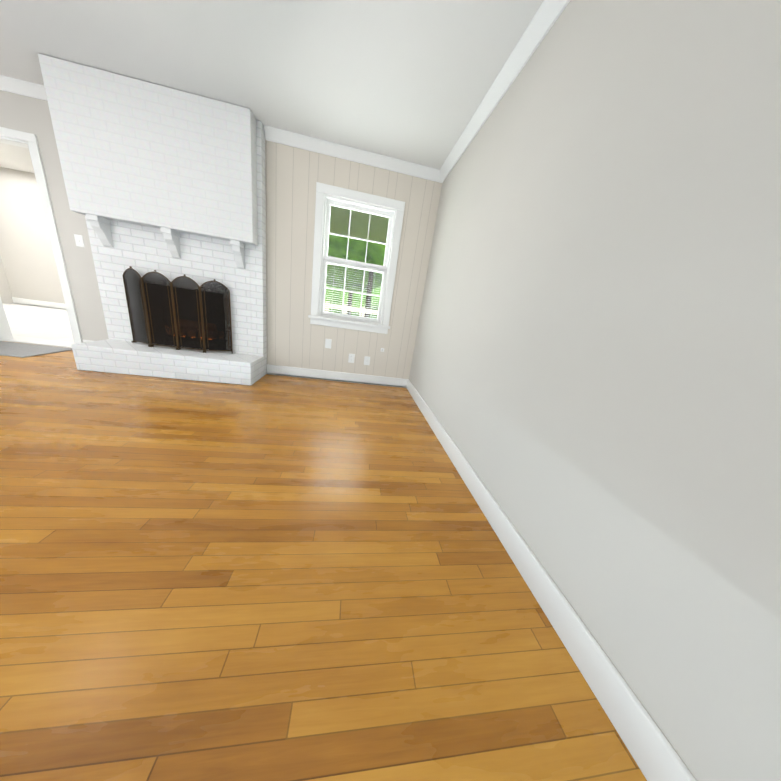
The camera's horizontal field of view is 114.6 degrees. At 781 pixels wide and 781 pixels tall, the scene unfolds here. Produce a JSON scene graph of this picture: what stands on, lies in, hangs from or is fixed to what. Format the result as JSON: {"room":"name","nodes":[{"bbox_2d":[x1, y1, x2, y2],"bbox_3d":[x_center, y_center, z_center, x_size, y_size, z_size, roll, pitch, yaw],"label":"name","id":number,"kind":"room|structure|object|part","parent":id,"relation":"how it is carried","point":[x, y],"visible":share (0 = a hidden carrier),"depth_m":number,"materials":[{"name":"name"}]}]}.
{"room":"living room","nodes":[
{"label":"living room","id":0,"kind":"room"},
{"bbox_2d":[0,255,12,302],"bbox_3d":[-7.565,-2.532,3.548,0.120,2.440,3.050,6,18,-10],"label":"wall","id":1,"kind":"structure","parent":0,"point":[6,296],"depth_m":5.07,"materials":[{"name":"beige paint"}]},
{"bbox_2d":[0,167,64,303],"bbox_3d":[-4.809,-2.713,5.423,5.880,2.440,0.120,6,18,-10],"label":"wall","id":2,"kind":"structure","parent":0,"point":[28,260],"depth_m":4.96,"materials":[{"name":"beige paint"}]},
{"bbox_2d":[12,297,65,308],"bbox_3d":[-4.964,-1.599,5.705,5.880,0.125,0.016,6,18,-10],"label":"baseboard","id":3,"kind":"structure","parent":2,"relation":"attached to","point":[22,301],"depth_m":5.28,"materials":[{"name":"white wood"}]},
{"bbox_2d":[0,90,108,340],"bbox_3d":[-4.417,-1.746,2.556,5.880,2.440,0.120,6,18,-10],"label":"wall","id":4,"kind":"structure","parent":0,"point":[22,113],"depth_m":2.62,"materials":[{"name":"beige paint"}]},
{"bbox_2d":[0,75,46,100],"bbox_3d":[-3.658,-2.772,2.216,1.810,0.084,0.065,6,18,-10],"label":"crown molding","id":5,"kind":"structure","parent":4,"relation":"attached to","point":[8,84],"depth_m":2.27,"materials":[{"name":"white wood"}]},
{"bbox_2d":[0,127,82,347],"bbox_3d":[-3.986,-1.525,2.681,0.910,2.070,0.140,6,18,-10],"label":"door frame","id":6,"kind":"structure","parent":4,"relation":"attached to","point":[20,138],"depth_m":2.64,"materials":[{"name":"white wood"}]},
{"bbox_2d":[74,234,84,246],"bbox_3d":[-3.331,-1.603,2.682,0.075,0.115,0.012,6,18,-10],"label":"light switch","id":7,"kind":"object","parent":4,"relation":"attached to","point":[79,241],"visible":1,"depth_m":2.68,"materials":[{"name":"white plastic"}]},
{"bbox_2d":[0,0,543,242],"bbox_3d":[-2.910,-1.916,-0.445,8.050,0.100,12.140,6,18,-10],"label":"ceiling","id":8,"kind":"structure","parent":0,"point":[412,81],"depth_m":1.68,"materials":[{"name":"white paint"}]},
{"bbox_2d":[0,303,646,780],"bbox_3d":[-3.269,0.481,0.314,8.050,0.100,12.140,6,18,-10],"label":"floor","id":9,"kind":"structure","parent":0,"point":[272,577],"depth_m":0.83,"materials":[{"name":"brown wood"}]},
{"bbox_2d":[0,341,71,357],"bbox_3d":[-4.128,-0.453,2.670,0.870,0.012,0.500,6,18,-10],"label":"doormat","id":10,"kind":"object","parent":9,"relation":"on","point":[14,349],"visible":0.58,"depth_m":2.73,"materials":[{"name":"grey fabric"}]},
{"bbox_2d":[38,53,266,385],"bbox_3d":[-2.123,-1.391,2.525,1.560,2.436,0.747,6,18,-10],"label":"fireplace","id":11,"kind":"object","parent":9,"relation":"on","point":[169,183],"depth_m":2.30,"materials":[{"name":"white brick"}]},
{"bbox_2d":[122,266,232,353],"bbox_3d":[-2.213,-0.813,2.609,0.992,0.761,0.142,6,18,-10],"label":"fire screen","id":12,"kind":"object","parent":11,"relation":"on","point":[173,309],"visible":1,"depth_m":2.58,"materials":[{"name":"brown metal"}]},
{"bbox_3d":[-2.284,-0.682,2.953,0.600,0.269,0.202,6,18,-10],"label":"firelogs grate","id":13,"kind":"part","parent":11,"relation":"part of","materials":[{"name":"black metal"}]},
{"bbox_2d":[265,139,441,378],"bbox_3d":[-0.552,-1.298,2.970,1.930,2.440,0.120,6,18,-10],"label":"wall","id":14,"kind":"structure","parent":0,"point":[294,336],"depth_m":2.85,"materials":[{"name":"beige wood"}]},
{"bbox_2d":[325,339,331,348],"bbox_3d":[-0.772,-0.582,3.114,0.075,0.115,0.006,6,18,-10],"label":"electrical outlet","id":15,"kind":"object","parent":14,"relation":"attached to","point":[328,343],"visible":1,"depth_m":3.11,"materials":[{"name":"white plastic"}]},
{"bbox_2d":[267,364,407,387],"bbox_3d":[-0.667,-0.180,3.258,1.768,0.125,0.016,6,18,-10],"label":"baseboard","id":16,"kind":"structure","parent":14,"relation":"attached to","point":[271,369],"depth_m":3.24,"materials":[{"name":"white wood"}]},
{"bbox_2d":[348,354,354,362],"bbox_3d":[-0.499,-0.412,3.207,0.075,0.115,0.008,6,18,-10],"label":"outlet panel","id":17,"kind":"object","parent":14,"relation":"attached to","point":[351,358],"visible":1,"depth_m":3.21,"materials":[{"name":"white plastic"}]},
{"bbox_2d":[264,125,439,181],"bbox_3d":[-0.347,-2.377,2.535,1.736,0.084,0.065,6,18,-10],"label":"crown molding","id":18,"kind":"structure","parent":14,"relation":"attached to","point":[272,134],"depth_m":2.52,"materials":[{"name":"white wood"}]},
{"bbox_2d":[308,182,404,333],"bbox_3d":[-0.406,-1.441,2.912,0.980,1.425,0.175,6,18,-10],"label":"living room window","id":19,"kind":"structure","parent":14,"relation":"attached to","point":[394,214],"depth_m":2.88,"materials":[{"name":"white wood"}]},
{"bbox_2d":[364,356,369,364],"bbox_3d":[-0.303,-0.382,3.239,0.075,0.115,0.018,6,18,-10],"label":"outlet panel","id":20,"kind":"object","parent":14,"relation":"attached to","point":[366,360],"visible":1,"depth_m":3.24,"materials":[{"name":"white plastic"}]},
{"bbox_2d":[409,0,780,780],"bbox_3d":[1.014,0.180,-0.958,0.120,2.440,8.840,6,18,-10],"label":"wall","id":21,"kind":"structure","parent":0,"point":[595,374],"depth_m":0.70,"materials":[{"name":"grey paint"}]},
{"bbox_2d":[436,0,569,182],"bbox_3d":[1.091,-0.940,-1.324,0.065,0.084,8.600,6,18,-10],"label":"crown molding","id":22,"kind":"structure","parent":21,"relation":"attached to","point":[545,17],"depth_m":1.48,"materials":[{"name":"white wood"}]},
{"bbox_2d":[404,379,695,780],"bbox_3d":[0.782,1.266,-0.623,0.020,0.125,8.600,6,18,-10],"label":"baseboard","id":23,"kind":"structure","parent":21,"relation":"attached to","point":[650,747],"depth_m":0.77,"materials":[{"name":"white wood"}]},
{"label":"outside","id":24,"kind":"structure","parent":0,"visible":0},
{"bbox_2d":[324,284,380,318],"bbox_3d":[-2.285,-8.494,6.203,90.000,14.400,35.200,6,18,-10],"label":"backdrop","id":25,"kind":"structure","parent":24,"point":[332,299],"depth_m":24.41,"materials":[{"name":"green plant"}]},
{"bbox_3d":[4.611,-0.905,9.596,53.900,0.100,34.800,6,18,-10],"label":"lawn","id":26,"kind":"structure","parent":24,"visible":0},
{"bbox_2d":[328,234,371,262],"bbox_3d":[-2.346,-6.569,9.182,5.562,8.870,5.412,6,18,-10],"label":"tree","id":27,"kind":"object","parent":26,"relation":"on","point":[344,249],"depth_m":8.95,"materials":[{"name":"green plant"}]},
{"bbox_2d":[324,302,377,316],"bbox_3d":[-3.649,-2.235,7.541,33.050,1.300,0.100,6,18,-10],"label":"fence","id":28,"kind":"object","parent":26,"relation":"on","point":[363,311],"depth_m":7.75,"materials":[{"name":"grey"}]},
{"bbox_2d":[326,263,381,314],"bbox_3d":[-2.017,-9.494,15.058,5.831,10.972,6.666,6,18,-10],"label":"tree","id":29,"kind":"object","parent":26,"relation":"on","point":[349,277],"depth_m":14.40,"materials":[{"name":"green plant"}]},
{"bbox_2d":[364,260,374,316],"bbox_3d":[-0.493,-7.535,11.738,5.228,9.691,6.302,6,18,-10],"label":"tree","id":30,"kind":"object","parent":26,"relation":"on","point":[369,279],"depth_m":12.60,"materials":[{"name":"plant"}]},
{"bbox_2d":[368,241,385,274],"bbox_3d":[1.271,-5.817,9.790,4.647,8.110,5.159,6,18,-10],"label":"tree","id":31,"kind":"object","parent":26,"relation":"on","point":[374,249],"depth_m":8.79,"materials":[{"name":"green plant"}]}
]}

